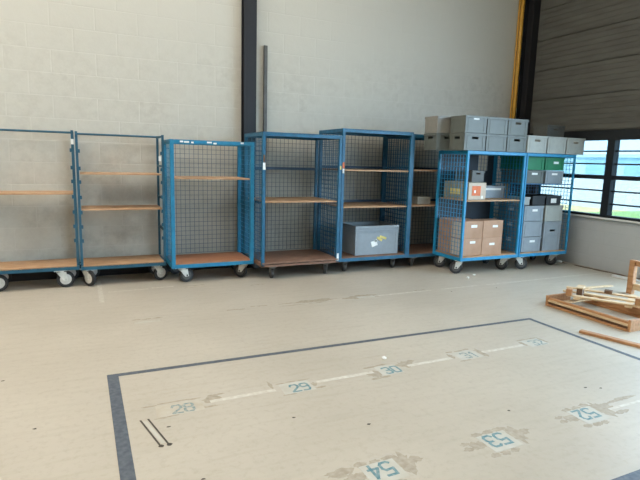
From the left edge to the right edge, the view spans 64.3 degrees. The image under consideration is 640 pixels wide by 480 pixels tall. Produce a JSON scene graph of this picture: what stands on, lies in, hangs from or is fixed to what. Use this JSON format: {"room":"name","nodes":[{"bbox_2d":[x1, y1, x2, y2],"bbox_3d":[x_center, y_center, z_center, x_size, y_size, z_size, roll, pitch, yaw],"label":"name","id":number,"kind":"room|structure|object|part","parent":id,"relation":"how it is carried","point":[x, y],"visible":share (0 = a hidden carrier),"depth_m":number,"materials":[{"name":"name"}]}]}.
{"room":"distribution center","nodes":[
{"label":"distribution center","id":0,"kind":"room"},
{"bbox_2d":[0,0,525,261],"bbox_3d":[-3.219,-2.782,6.174,15.620,6.600,0.200,-3,10,-25],"label":"wall","id":1,"kind":"structure","parent":0,"point":[171,69],"depth_m":7.03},
{"bbox_2d":[10,243,428,281],"bbox_3d":[-3.363,0.394,6.560,15.420,0.200,0.056,-3,10,-25],"label":"baseboard","id":2,"kind":"structure","parent":1,"relation":"attached to","point":[132,270],"depth_m":6.76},
{"bbox_2d":[241,0,256,267],"bbox_3d":[-0.981,-2.857,7.038,0.180,6.600,0.130,-3,10,-25],"label":"trim","id":3,"kind":"structure","parent":1,"relation":"attached to","point":[248,7],"depth_m":7.08,"materials":[{"name":"black metal"}]},
{"bbox_2d":[503,0,524,202],"bbox_3d":[3.551,-3.070,9.175,0.145,6.600,0.079,-3,10,-25],"label":"gas pipe","id":4,"kind":"object","parent":1,"relation":"attached to","point":[513,110],"visible":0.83,"depth_m":9.13,"materials":[{"name":"metal"}]},
{"bbox_2d":[0,256,639,479],"bbox_3d":[-0.351,1.675,0.231,15.820,0.202,14.600,-3,10,-25],"label":"floor","id":5,"kind":"structure","parent":0,"point":[217,374],"depth_m":3.78,"materials":[{"name":"concrete"}]},
{"bbox_2d":[0,129,79,290],"bbox_3d":[-3.418,-0.364,6.019,0.983,1.860,0.483,-3,10,-25],"label":"trolley","id":6,"kind":"object","parent":5,"relation":"on","point":[67,270],"visible":1,"depth_m":6.04,"materials":[{"name":"metal"}]},
{"bbox_3d":[-3.486,-1.304,6.082,0.975,0.026,0.025,-3,10,-25],"label":"rail","id":7,"kind":"part","parent":6,"relation":"part of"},
{"bbox_3d":[-3.414,-0.558,6.001,0.907,0.018,0.440,-3,10,-25],"label":"shelf","id":8,"kind":"part","parent":6,"relation":"part of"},
{"bbox_3d":[-3.434,0.320,6.130,0.975,0.043,0.480,-3,10,-25],"label":"deck frame","id":9,"kind":"part","parent":6,"relation":"part of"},
{"bbox_3d":[-2.887,-0.483,6.000,0.028,1.588,0.028,-3,10,-25],"label":"post","id":10,"kind":"part","parent":6,"relation":"part of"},
{"bbox_3d":[-3.078,-0.552,6.403,0.028,1.588,0.028,-3,10,-25],"label":"post","id":11,"kind":"part","parent":6,"relation":"part of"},
{"bbox_2d":[75,131,167,285],"bbox_3d":[-2.497,-0.397,6.419,1.053,1.850,0.539,-3,10,-25],"label":"trolley","id":12,"kind":"object","parent":5,"relation":"on","point":[91,267],"visible":1,"depth_m":6.39,"materials":[{"name":"metal"}]},
{"bbox_3d":[-2.840,-0.473,6.001,0.028,1.585,0.028,-3,10,-25],"label":"post","id":13,"kind":"part","parent":12,"relation":"part of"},
{"bbox_3d":[-2.582,-1.336,6.505,0.992,0.026,0.025,-3,10,-25],"label":"rail","id":14,"kind":"part","parent":12,"relation":"part of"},
{"bbox_3d":[-2.499,-0.833,6.377,0.924,0.018,0.460,-3,10,-25],"label":"shelf","id":15,"kind":"part","parent":12,"relation":"part of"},
{"bbox_3d":[-2.511,-0.411,6.444,0.924,0.018,0.460,-3,10,-25],"label":"shelf","id":16,"kind":"part","parent":12,"relation":"part of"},
{"bbox_3d":[-2.526,0.286,6.544,0.992,0.043,0.500,-3,10,-25],"label":"deck frame","id":17,"kind":"part","parent":12,"relation":"part of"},
{"bbox_3d":[-2.167,-0.586,6.830,0.028,1.585,0.028,-3,10,-25],"label":"post","id":18,"kind":"part","parent":12,"relation":"part of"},
{"bbox_3d":[-1.967,-0.514,6.409,0.028,1.585,0.028,-3,10,-25],"label":"post","id":19,"kind":"part","parent":12,"relation":"part of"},
{"bbox_2d":[164,139,253,281],"bbox_3d":[-1.480,-0.399,6.776,1.078,1.799,0.643,-3,10,-25],"label":"trolley","id":20,"kind":"object","parent":5,"relation":"on","point":[181,264],"visible":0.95,"depth_m":6.80,"materials":[{"name":"blue metal"}]},
{"bbox_3d":[-2.069,-0.544,6.805,0.048,1.554,0.048,-3,10,-25],"label":"post","id":21,"kind":"part","parent":20,"relation":"part of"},
{"bbox_3d":[-1.953,-0.492,6.538,0.010,1.482,0.549,-3,10,-25],"label":"panel","id":22,"kind":"part","parent":20,"relation":"part of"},
{"bbox_3d":[-1.819,-0.454,6.276,0.048,1.554,0.048,-3,10,-25],"label":"post","id":23,"kind":"part","parent":20,"relation":"part of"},
{"bbox_3d":[-1.615,-0.561,7.034,0.974,1.482,0.010,-3,10,-25],"label":"panel","id":24,"kind":"part","parent":20,"relation":"part of","materials":[{"name":"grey metal"}]},
{"bbox_3d":[-1.589,-1.309,6.903,0.969,0.043,0.044,-3,10,-25],"label":"rail","id":25,"kind":"part","parent":20,"relation":"part of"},
{"bbox_2d":[169,176,249,179],"bbox_3d":[-1.470,-0.818,6.697,0.961,0.018,0.575,-3,10,-25],"label":"shelf","id":26,"kind":"object","parent":20,"relation":"attached to","point":[173,177],"depth_m":6.56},
{"bbox_3d":[-1.505,0.270,6.880,1.065,0.046,0.640,-3,10,-25],"label":"deck frame","id":27,"kind":"part","parent":20,"relation":"part of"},
{"bbox_3d":[-1.338,-1.219,6.374,0.969,0.043,0.044,-3,10,-25],"label":"rail","id":28,"kind":"part","parent":20,"relation":"part of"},
{"bbox_3d":[-1.149,-0.587,7.235,0.048,1.554,0.048,-3,10,-25],"label":"post","id":29,"kind":"part","parent":20,"relation":"part of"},
{"bbox_3d":[-1.016,-0.535,6.975,0.010,1.482,0.549,-3,10,-25],"label":"panel","id":30,"kind":"part","parent":20,"relation":"part of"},
{"bbox_3d":[-0.898,-0.496,6.706,0.048,1.554,0.048,-3,10,-25],"label":"post","id":31,"kind":"part","parent":20,"relation":"part of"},
{"bbox_2d":[263,45,267,251],"bbox_3d":[-0.809,-1.177,7.428,0.100,3.170,0.070,-3,10,-25],"label":"metal bar","id":32,"kind":"object","parent":5,"relation":"on","point":[265,62],"visible":0.42,"depth_m":7.28,"materials":[{"name":"metal"}]},
{"bbox_2d":[244,131,342,277],"bbox_3d":[-0.402,-0.500,7.173,1.135,1.934,0.817,-3,10,-25],"label":"trolley","id":33,"kind":"object","parent":5,"relation":"on","point":[306,256],"visible":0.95,"depth_m":7.17,"materials":[{"name":"metal"}]},
{"bbox_3d":[-1.060,-0.622,7.275,0.040,1.752,0.040,-3,10,-25],"label":"post","id":34,"kind":"part","parent":33,"relation":"part of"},
{"bbox_3d":[-0.874,-1.405,6.799,0.036,0.043,0.730,-3,10,-25],"label":"rail","id":35,"kind":"part","parent":33,"relation":"part of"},
{"bbox_3d":[-0.901,-0.580,6.927,0.010,1.634,0.735,-3,10,-25],"label":"panel","id":36,"kind":"part","parent":33,"relation":"part of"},
{"bbox_3d":[-0.734,-0.505,6.588,0.040,1.752,0.040,-3,10,-25],"label":"post","id":37,"kind":"part","parent":33,"relation":"part of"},
{"bbox_3d":[-0.568,-0.663,7.513,1.060,1.634,0.010,-3,10,-25],"label":"panel","id":38,"kind":"part","parent":33,"relation":"part of","materials":[{"name":"metal"}]},
{"bbox_3d":[-0.541,-1.487,7.374,1.055,0.043,0.036,-3,10,-25],"label":"rail","id":39,"kind":"part","parent":33,"relation":"part of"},
{"bbox_3d":[-0.550,-1.045,7.437,1.055,0.040,0.015,-3,10,-25],"label":"rail","id":40,"kind":"part","parent":33,"relation":"part of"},
{"bbox_3d":[-0.424,0.256,7.295,1.135,0.046,0.810,-3,10,-25],"label":"deck frame","id":41,"kind":"part","parent":33,"relation":"part of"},
{"bbox_2d":[248,197,336,202],"bbox_3d":[-0.396,-0.567,7.154,1.047,0.018,0.745,-3,10,-25],"label":"shelf","id":42,"kind":"object","parent":33,"relation":"attached to","point":[267,199],"depth_m":7.02,"materials":[{"name":"wood"}]},
{"bbox_3d":[-0.215,-1.370,6.686,1.055,0.043,0.036,-3,10,-25],"label":"rail","id":43,"kind":"part","parent":33,"relation":"part of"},
{"bbox_3d":[-0.068,-0.668,7.738,0.040,1.752,0.040,-3,10,-25],"label":"post","id":44,"kind":"part","parent":33,"relation":"part of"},
{"bbox_3d":[0.099,-0.626,7.393,0.010,1.634,0.735,-3,10,-25],"label":"panel","id":45,"kind":"part","parent":33,"relation":"part of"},
{"bbox_3d":[0.258,-0.551,7.050,0.040,1.752,0.040,-3,10,-25],"label":"post","id":46,"kind":"part","parent":33,"relation":"part of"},
{"bbox_2d":[316,128,413,270],"bbox_3d":[0.655,-0.605,7.698,1.170,2.034,0.783,-3,10,-25],"label":"trolley","id":47,"kind":"object","parent":5,"relation":"on","point":[344,257],"visible":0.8,"depth_m":7.69,"materials":[{"name":"metal"}]},
{"bbox_3d":[-0.008,-0.742,7.773,0.045,1.814,0.045,-3,10,-25],"label":"post","id":48,"kind":"part","parent":47,"relation":"part of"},
{"bbox_3d":[0.140,-0.679,7.443,0.010,1.742,0.695,-3,10,-25],"label":"panel","id":49,"kind":"part","parent":47,"relation":"part of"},
{"bbox_3d":[0.171,-1.558,7.308,0.041,0.043,0.690,-3,10,-25],"label":"rail","id":50,"kind":"part","parent":47,"relation":"part of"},
{"bbox_3d":[0.303,-0.630,7.117,0.045,1.814,0.045,-3,10,-25],"label":"post","id":51,"kind":"part","parent":47,"relation":"part of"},
{"bbox_3d":[0.499,-0.613,8.030,1.080,0.040,0.015,-3,10,-25],"label":"rail","id":52,"kind":"part","parent":47,"relation":"part of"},
{"bbox_3d":[0.495,-0.761,8.024,1.085,1.742,0.010,-3,10,-25],"label":"panel","id":53,"kind":"part","parent":47,"relation":"part of","materials":[{"name":"metal"}]},
{"bbox_3d":[0.513,-1.137,7.948,1.080,0.040,0.015,-3,10,-25],"label":"rail","id":54,"kind":"part","parent":47,"relation":"part of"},
{"bbox_3d":[0.525,-1.638,7.874,1.080,0.043,0.041,-3,10,-25],"label":"rail","id":55,"kind":"part","parent":47,"relation":"part of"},
{"bbox_3d":[0.632,0.209,7.827,1.170,0.046,0.780,-3,10,-25],"label":"deck frame","id":56,"kind":"part","parent":47,"relation":"part of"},
{"bbox_2d":[321,202,406,207],"bbox_3d":[0.657,-0.533,7.699,1.072,0.018,0.715,-3,10,-25],"label":"shelf","id":57,"kind":"object","parent":47,"relation":"attached to","point":[346,204],"depth_m":7.60,"materials":[{"name":"wood"}]},
{"bbox_2d":[322,168,407,171],"bbox_3d":[0.671,-1.046,7.618,1.072,0.018,0.715,-3,10,-25],"label":"shelf","id":58,"kind":"object","parent":47,"relation":"attached to","point":[355,169],"depth_m":7.51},
{"bbox_2d":[342,221,398,255],"bbox_3d":[0.733,-0.040,7.787,0.754,0.429,0.558,-3,10,-25],"label":"plastic crate","id":59,"kind":"object","parent":47,"relation":"on","point":[358,237],"visible":0.79,"depth_m":7.57,"materials":[{"name":"plastic"}]},
{"bbox_3d":[0.836,-1.526,7.217,1.080,0.043,0.041,-3,10,-25],"label":"rail","id":60,"kind":"part","parent":47,"relation":"part of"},
{"bbox_3d":[1.010,-0.789,8.249,0.045,1.814,0.045,-3,10,-25],"label":"post","id":61,"kind":"part","parent":47,"relation":"part of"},
{"bbox_3d":[1.172,-0.727,7.924,0.010,1.742,0.695,-3,10,-25],"label":"panel","id":62,"kind":"part","parent":47,"relation":"part of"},
{"bbox_3d":[1.190,-1.605,7.783,0.041,0.043,0.690,-3,10,-25],"label":"rail","id":63,"kind":"part","parent":47,"relation":"part of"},
{"bbox_3d":[1.322,-0.677,7.592,0.045,1.814,0.045,-3,10,-25],"label":"post","id":64,"kind":"part","parent":47,"relation":"part of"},
{"bbox_2d":[383,134,457,265],"bbox_3d":[1.710,-0.648,8.219,1.145,2.014,0.774,-3,10,-25],"label":"trolley","id":65,"kind":"object","parent":5,"relation":"on","point":[414,250],"visible":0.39,"depth_m":8.21,"materials":[{"name":"metal"}]},
{"bbox_3d":[1.054,-0.779,8.299,0.035,1.807,0.035,-3,10,-25],"label":"post","id":66,"kind":"part","parent":65,"relation":"part of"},
{"bbox_3d":[1.204,-0.717,7.975,0.010,1.735,0.695,-3,10,-25],"label":"panel","id":67,"kind":"part","parent":65,"relation":"part of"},
{"bbox_3d":[1.580,-1.671,8.396,1.075,0.043,0.031,-3,10,-25],"label":"rail","id":68,"kind":"part","parent":65,"relation":"part of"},
{"bbox_3d":[1.361,-0.668,7.652,0.035,1.807,0.035,-3,10,-25],"label":"post","id":69,"kind":"part","parent":65,"relation":"part of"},
{"bbox_2d":[387,201,435,206],"bbox_3d":[1.711,-0.587,8.223,1.067,0.018,0.695,-3,10,-25],"label":"shelf","id":70,"kind":"object","parent":65,"relation":"attached to","point":[432,203],"depth_m":7.93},
{"bbox_3d":[1.557,-0.666,8.546,1.075,0.040,0.015,-3,10,-25],"label":"rail","id":71,"kind":"part","parent":65,"relation":"part of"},
{"bbox_3d":[1.553,-0.797,8.541,1.080,1.735,0.010,-3,10,-25],"label":"panel","id":72,"kind":"part","parent":65,"relation":"part of","materials":[{"name":"metal"}]},
{"bbox_3d":[1.571,-1.189,8.463,1.075,0.040,0.015,-3,10,-25],"label":"rail","id":73,"kind":"part","parent":65,"relation":"part of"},
{"bbox_2d":[389,169,437,170],"bbox_3d":[1.725,-1.115,8.140,1.067,0.018,0.695,-3,10,-25],"label":"shelf","id":74,"kind":"object","parent":65,"relation":"attached to","point":[389,169],"depth_m":7.86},
{"bbox_2d":[412,196,430,203],"bbox_3d":[1.562,-0.635,8.047,0.256,0.114,0.296,-3,10,-25],"label":"plastic crate","id":75,"kind":"object","parent":65,"relation":"on","point":[415,199],"visible":0.79,"depth_m":7.93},
{"bbox_3d":[1.685,0.168,8.354,1.145,0.046,0.760,-3,10,-25],"label":"deck frame","id":76,"kind":"part","parent":65,"relation":"part of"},
{"bbox_2d":[432,150,526,273],"bbox_3d":[2.383,-0.439,7.745,1.174,1.784,0.654,-3,10,-25],"label":"trolley","id":77,"kind":"object","parent":5,"relation":"on","point":[448,162],"visible":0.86,"depth_m":7.77,"materials":[{"name":"blue metal"}]},
{"bbox_2d":[424,133,449,150],"bbox_3d":[1.778,-1.444,7.502,0.396,0.234,0.306,-3,10,-25],"label":"plastic crate","id":78,"kind":"object","parent":77,"relation":"on","point":[432,141],"visible":0.79,"depth_m":7.36,"materials":[{"name":"plastic"}]},
{"bbox_2d":[425,116,450,133],"bbox_3d":[1.785,-1.681,7.465,0.396,0.234,0.306,-3,10,-25],"label":"plastic crate","id":79,"kind":"object","parent":78,"relation":"on","point":[433,124],"visible":0.8,"depth_m":7.32,"materials":[{"name":"plastic"}]},
{"bbox_3d":[1.794,-0.588,7.786,0.036,1.535,0.036,-3,10,-25],"label":"post","id":80,"kind":"part","parent":77,"relation":"part of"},
{"bbox_2d":[437,235,450,252],"bbox_3d":[2.053,0.047,7.830,0.387,0.256,0.290,-3,10,-25],"label":"cardboard box","id":81,"kind":"object","parent":77,"relation":"on","point":[446,241],"visible":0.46,"depth_m":7.73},
{"bbox_2d":[438,217,467,236],"bbox_3d":[2.060,-0.207,7.790,0.387,0.256,0.290,-3,10,-25],"label":"cardboard box","id":82,"kind":"object","parent":81,"relation":"on","point":[442,219],"visible":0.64,"depth_m":7.71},
{"bbox_3d":[1.921,-0.534,7.511,0.010,1.463,0.583,-3,10,-25],"label":"panel","id":83,"kind":"part","parent":77,"relation":"part of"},
{"bbox_3d":[1.944,-1.276,7.396,0.032,0.043,0.578,-3,10,-25],"label":"rail","id":84,"kind":"part","parent":77,"relation":"part of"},
{"bbox_3d":[2.054,-0.494,7.238,0.036,1.535,0.036,-3,10,-25],"label":"post","id":85,"kind":"part","parent":77,"relation":"part of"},
{"bbox_2d":[444,181,485,199],"bbox_3d":[2.153,-0.743,7.582,0.333,0.250,0.548,-3,10,-25],"label":"storage box","id":86,"kind":"object","parent":77,"relation":"on","point":[475,190],"visible":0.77,"depth_m":7.39,"materials":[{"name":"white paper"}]},
{"bbox_2d":[454,170,484,181],"bbox_3d":[2.219,-0.955,7.576,0.236,0.164,0.396,-3,10,-25],"label":"plastic crate","id":87,"kind":"object","parent":86,"relation":"on","point":[474,175],"visible":0.81,"depth_m":7.43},
{"bbox_3d":[2.268,-0.703,7.343,0.320,0.238,0.004,-3,10,-25],"label":"panel","id":88,"kind":"part","parent":86,"relation":"part of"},
{"bbox_2d":[450,237,481,255],"bbox_3d":[2.170,0.089,7.584,0.387,0.256,0.242,-3,10,-25],"label":"cardboard box","id":89,"kind":"object","parent":77,"relation":"on","point":[471,247],"visible":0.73,"depth_m":7.49,"materials":[{"name":"cardboard"}]},
{"bbox_2d":[451,219,482,238],"bbox_3d":[2.177,-0.165,7.544,0.387,0.256,0.242,-3,10,-25],"label":"cardboard box","id":90,"kind":"object","parent":89,"relation":"on","point":[473,228],"visible":0.78,"depth_m":7.46,"materials":[{"name":"cardboard"}]},
{"bbox_2d":[449,133,486,150],"bbox_3d":[2.108,-1.402,7.290,0.391,0.234,0.336,-3,10,-25],"label":"plastic crate","id":91,"kind":"object","parent":77,"relation":"on","point":[458,141],"visible":0.98,"depth_m":7.17,"materials":[{"name":"plastic"}]},
{"bbox_2d":[450,115,487,133],"bbox_3d":[2.115,-1.639,7.253,0.391,0.234,0.336,-3,10,-25],"label":"plastic crate","id":92,"kind":"object","parent":91,"relation":"on","point":[462,123],"visible":0.98,"depth_m":7.13,"materials":[{"name":"plastic"}]},
{"bbox_3d":[2.279,-0.605,8.023,1.048,1.463,0.010,-3,10,-25],"label":"panel","id":93,"kind":"part","parent":77,"relation":"part of","materials":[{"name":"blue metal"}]},
{"bbox_3d":[2.391,0.217,7.863,1.115,0.046,0.650,-3,10,-25],"label":"deck frame","id":94,"kind":"part","parent":77,"relation":"part of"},
{"bbox_2d":[441,197,519,201],"bbox_3d":[2.419,-0.620,7.720,1.035,0.018,0.585,-3,10,-25],"label":"shelf","id":95,"kind":"object","parent":77,"relation":"attached to","point":[442,198],"depth_m":7.57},
{"bbox_2d":[481,237,501,254],"bbox_3d":[2.528,0.072,7.751,0.387,0.256,0.242,-3,10,-25],"label":"cardboard box","id":96,"kind":"object","parent":77,"relation":"on","point":[492,245],"visible":0.63,"depth_m":7.64,"materials":[{"name":"cardboard"}]},
{"bbox_2d":[474,219,502,237],"bbox_3d":[2.535,-0.182,7.711,0.387,0.256,0.242,-3,10,-25],"label":"cardboard box","id":97,"kind":"object","parent":96,"relation":"on","point":[491,227],"visible":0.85,"depth_m":7.60,"materials":[{"name":"cardboard"}]},
{"bbox_3d":[2.771,-0.633,8.242,0.036,1.535,0.036,-3,10,-25],"label":"post","id":98,"kind":"part","parent":77,"relation":"part of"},
{"bbox_2d":[485,185,504,197],"bbox_3d":[2.565,-0.754,7.920,0.576,0.184,0.236,-3,10,-25],"label":"plastic crate","id":99,"kind":"object","parent":77,"relation":"on","point":[492,191],"visible":0.45,"depth_m":7.87,"materials":[{"name":"plastic"}]},
{"bbox_2d":[485,134,507,151],"bbox_3d":[2.466,-1.419,7.457,0.391,0.234,0.336,-3,10,-25],"label":"plastic crate","id":100,"kind":"object","parent":77,"relation":"on","point":[496,143],"visible":0.73,"depth_m":7.31,"materials":[{"name":"plastic"}]},
{"bbox_2d":[486,117,508,134],"bbox_3d":[2.472,-1.655,7.420,0.391,0.234,0.336,-3,10,-25],"label":"plastic crate","id":101,"kind":"object","parent":100,"relation":"on","point":[495,125],"visible":0.64,"depth_m":7.27,"materials":[{"name":"plastic"}]},
{"bbox_3d":[2.562,-1.252,7.350,1.043,0.043,0.032,-3,10,-25],"label":"rail","id":102,"kind":"part","parent":77,"relation":"part of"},
{"bbox_3d":[2.903,-0.580,7.970,0.010,1.463,0.583,-3,10,-25],"label":"panel","id":103,"kind":"part","parent":77,"relation":"part of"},
{"bbox_2d":[505,135,527,151],"bbox_3d":[2.824,-1.435,7.624,0.391,0.234,0.336,-3,10,-25],"label":"plastic crate","id":104,"kind":"object","parent":77,"relation":"on","point":[513,143],"visible":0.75,"depth_m":7.48,"materials":[{"name":"plastic"}]},
{"bbox_2d":[507,118,528,135],"bbox_3d":[2.830,-1.672,7.587,0.391,0.234,0.336,-3,10,-25],"label":"plastic crate","id":105,"kind":"object","parent":104,"relation":"on","point":[516,127],"visible":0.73,"depth_m":7.45,"materials":[{"name":"plastic"}]},
{"bbox_3d":[3.031,-0.540,7.694,0.036,1.535,0.036,-3,10,-25],"label":"post","id":106,"kind":"part","parent":77,"relation":"part of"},
{"bbox_2d":[491,153,575,268],"bbox_3d":[3.398,-0.485,8.215,1.064,1.784,0.660,-3,10,-25],"label":"trolley","id":107,"kind":"object","parent":5,"relation":"on","point":[550,258],"visible":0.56,"depth_m":8.05,"materials":[{"name":"blue metal"}]},
{"bbox_3d":[2.812,-0.636,8.265,0.028,1.535,0.028,-3,10,-25],"label":"post","id":108,"kind":"part","parent":107,"relation":"part of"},
{"bbox_3d":[2.944,-0.582,7.989,0.010,1.463,0.599,-3,10,-25],"label":"panel","id":109,"kind":"part","parent":107,"relation":"part of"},
{"bbox_3d":[3.272,-0.651,8.486,0.999,1.463,0.010,-3,10,-25],"label":"panel","id":110,"kind":"part","parent":107,"relation":"part of","materials":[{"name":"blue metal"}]},
{"bbox_2d":[501,233,541,251],"bbox_3d":[3.183,0.027,8.200,0.416,0.235,0.556,-3,10,-25],"label":"plastic crate","id":111,"kind":"object","parent":107,"relation":"on","point":[528,244],"visible":0.57,"depth_m":7.99,"materials":[{"name":"plastic"}]},
{"bbox_2d":[497,218,542,236],"bbox_3d":[3.189,-0.212,8.163,0.416,0.235,0.556,-3,10,-25],"label":"plastic crate","id":112,"kind":"object","parent":111,"relation":"on","point":[529,228],"visible":0.48,"depth_m":7.95,"materials":[{"name":"plastic"}]},
{"bbox_2d":[498,203,543,220],"bbox_3d":[3.196,-0.451,8.125,0.416,0.235,0.556,-3,10,-25],"label":"plastic crate","id":113,"kind":"object","parent":112,"relation":"on","point":[531,212],"visible":0.66,"depth_m":7.93,"materials":[{"name":"plastic"}]},
{"bbox_2d":[508,196,530,204],"bbox_3d":[3.122,-0.621,7.983,0.166,0.124,0.296,-3,10,-25],"label":"plastic crate","id":114,"kind":"object","parent":113,"relation":"on","point":[527,199],"visible":0.52,"depth_m":7.89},
{"bbox_2d":[509,194,545,204],"bbox_3d":[3.305,-0.651,8.143,0.276,0.144,0.496,-3,10,-25],"label":"plastic crate","id":115,"kind":"object","parent":113,"relation":"on","point":[535,199],"visible":0.64,"depth_m":7.93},
{"bbox_2d":[500,169,544,182],"bbox_3d":[3.179,-1.005,8.023,0.396,0.199,0.516,-3,10,-25],"label":"plastic crate","id":116,"kind":"object","parent":107,"relation":"on","point":[533,176],"visible":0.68,"depth_m":7.84,"materials":[{"name":"plastic"}]},
{"bbox_2d":[500,156,545,169],"bbox_3d":[3.167,-1.207,7.982,0.421,0.199,0.516,-3,10,-25],"label":"plastic crate","id":117,"kind":"object","parent":116,"relation":"on","point":[534,163],"visible":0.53,"depth_m":7.80,"materials":[{"name":"plastic"}]},
{"bbox_3d":[3.075,-0.541,7.710,0.028,1.535,0.028,-3,10,-25],"label":"post","id":118,"kind":"part","parent":107,"relation":"part of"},
{"bbox_2d":[516,135,547,152],"bbox_3d":[3.203,-1.456,7.767,0.406,0.252,0.296,-3,10,-25],"label":"plastic crate","id":119,"kind":"object","parent":107,"relation":"on","point":[534,144],"visible":0.67,"depth_m":7.64,"materials":[{"name":"plastic"}]},
{"bbox_2d":[498,182,570,184],"bbox_3d":[3.416,-0.906,8.154,0.990,0.014,0.583,-3,10,-25],"label":"shelf","id":120,"kind":"object","parent":107,"relation":"attached to","point":[525,183],"depth_m":7.98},
{"bbox_3d":[3.385,0.171,8.326,1.050,0.046,0.650,-3,10,-25],"label":"deck frame","id":121,"kind":"part","parent":107,"relation":"part of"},
{"bbox_2d":[540,221,561,250],"bbox_3d":[3.584,-0.105,8.369,0.396,0.464,0.556,-3,10,-25],"label":"plastic crate","id":122,"kind":"object","parent":107,"relation":"on","point":[550,232],"visible":0.56,"depth_m":8.12,"materials":[{"name":"plastic"}]},
{"bbox_2d":[542,205,563,220],"bbox_3d":[3.594,-0.464,8.312,0.396,0.249,0.556,-3,10,-25],"label":"plastic crate","id":123,"kind":"object","parent":122,"relation":"on","point":[550,212],"visible":0.48,"depth_m":8.06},
{"bbox_2d":[531,194,561,204],"bbox_3d":[3.599,-0.665,8.280,0.336,0.144,0.496,-3,10,-25],"label":"plastic crate","id":124,"kind":"object","parent":123,"relation":"on","point":[550,199],"visible":0.6,"depth_m":8.07,"materials":[{"name":"plastic"}]},
{"bbox_3d":[3.558,-1.297,7.810,0.994,0.043,0.024,-3,10,-25],"label":"rail","id":125,"kind":"part","parent":107,"relation":"part of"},
{"bbox_2d":[543,170,563,183],"bbox_3d":[3.569,-1.023,8.205,0.396,0.199,0.516,-3,10,-25],"label":"plastic crate","id":126,"kind":"object","parent":107,"relation":"on","point":[550,177],"visible":0.49,"depth_m":7.97,"materials":[{"name":"plastic"}]},
{"bbox_2d":[544,157,564,170],"bbox_3d":[3.556,-1.225,8.164,0.421,0.199,0.516,-3,10,-25],"label":"plastic crate","id":127,"kind":"object","parent":126,"relation":"on","point":[550,163],"visible":0.49,"depth_m":7.93,"materials":[{"name":"plastic"}]},
{"bbox_2d":[541,136,566,153],"bbox_3d":[3.579,-1.474,7.942,0.406,0.252,0.296,-3,10,-25],"label":"plastic crate","id":128,"kind":"object","parent":107,"relation":"on","point":[555,145],"visible":0.71,"depth_m":7.81,"materials":[{"name":"plastic"}]},
{"bbox_3d":[3.867,-0.625,8.420,0.010,1.463,0.599,-3,10,-25],"label":"panel","id":129,"kind":"part","parent":107,"relation":"part of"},
{"bbox_3d":[4.000,-0.584,8.142,0.028,1.535,0.028,-3,10,-25],"label":"post","id":130,"kind":"part","parent":107,"relation":"part of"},
{"bbox_2d":[564,138,585,154],"bbox_3d":[3.955,-1.491,8.118,0.406,0.252,0.296,-3,10,-25],"label":"plastic crate","id":131,"kind":"object","parent":107,"relation":"on","point":[574,146],"visible":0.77,"depth_m":7.99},
{"bbox_3d":[3.735,-1.525,8.366,0.396,0.229,0.296,-3,10,-25],"label":"plastic crate","id":132,"kind":"object","parent":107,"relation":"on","visible":0},
{"bbox_2d":[533,125,564,136],"bbox_3d":[3.741,-1.753,8.330,0.396,0.219,0.296,-3,10,-25],"label":"plastic crate","id":133,"kind":"object","parent":132,"relation":"on","point":[541,130],"visible":0.78,"depth_m":8.21,"materials":[{"name":"plastic"}]},
{"bbox_2d":[545,293,639,331],"bbox_3d":[3.163,0.761,5.617,0.730,0.120,1.020,-3,10,-25],"label":"wooden pallet","id":134,"kind":"object","parent":5,"relation":"on","point":[560,301],"visible":0.84,"depth_m":5.58,"materials":[{"name":"orange wood"}]},
{"bbox_2d":[563,284,639,308],"bbox_3d":[3.370,0.599,5.908,0.940,0.120,0.882,8,11,35],"label":"frame","id":135,"kind":"object","parent":134,"relation":"on","point":[581,291],"visible":1,"depth_m":5.79,"materials":[{"name":"brown wood"}]},
{"bbox_2d":[579,329,639,347],"bbox_3d":[2.803,0.940,4.715,0.065,0.026,0.750,-7,12,-43],"label":"wooden plank","id":136,"kind":"object","parent":5,"relation":"on","point":[606,337],"visible":1,"depth_m":4.78,"materials":[{"name":"orange wood"}]},
{"bbox_2d":[612,274,639,282],"bbox_3d":[4.505,0.577,7.303,0.060,0.030,0.650,-3,10,-25],"label":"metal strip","id":137,"kind":"object","parent":5,"relation":"on","point":[613,275],"visible":0.8,"depth_m":7.44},
{"bbox_2d":[626,259,639,293],"bbox_3d":[4.202,0.539,6.173,0.070,0.440,0.930,-3,10,-25],"label":"frame","id":138,"kind":"object","parent":5,"relation":"on","point":[632,286],"visible":0.98,"depth_m":6.53,"materials":[{"name":"orange wood"}]},
{"bbox_3d":[4.199,0.658,6.192,0.040,0.080,0.790,-3,10,-25],"label":"rail","id":139,"kind":"part","parent":138,"relation":"part of","materials":[{"name":"brown wood"}]},
{"bbox_2d":[529,0,639,277],"bbox_3d":[6.812,-2.009,3.002,0.200,6.600,14.200,-3,10,-25],"label":"wall","id":140,"kind":"structure","parent":0,"point":[587,76],"depth_m":8.11,"materials":[{"name":"metal"}]},
{"bbox_2d":[510,0,540,192],"bbox_3d":[3.716,-3.056,9.115,0.151,6.600,0.200,-3,10,-25],"label":"trim","id":141,"kind":"structure","parent":140,"relation":"attached to","point":[532,8],"depth_m":9.08,"materials":[{"name":"black metal"}]},
{"bbox_2d":[526,129,639,223],"bbox_3d":[4.343,-1.057,8.186,0.150,1.365,2.540,-3,10,-25],"label":"window","id":142,"kind":"structure","parent":140,"relation":"in","point":[606,185],"depth_m":7.91,"materials":[{"name":"clear glass"}]},
{"bbox_3d":[4.197,-1.069,8.517,0.006,1.152,1.420,-3,10,-25],"label":"pane","id":143,"kind":"part","parent":142,"relation":"part of","materials":[{"name":"clear glass"}]},
{"bbox_3d":[4.325,-0.396,8.290,0.150,0.025,2.540,-3,10,-25],"label":"sill","id":144,"kind":"part","parent":142,"relation":"part of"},
{"bbox_3d":[4.680,-0.896,7.499,0.006,1.152,0.860,-3,10,-25],"label":"pane","id":145,"kind":"part","parent":142,"relation":"part of","materials":[{"name":"clear glass"}]}
]}

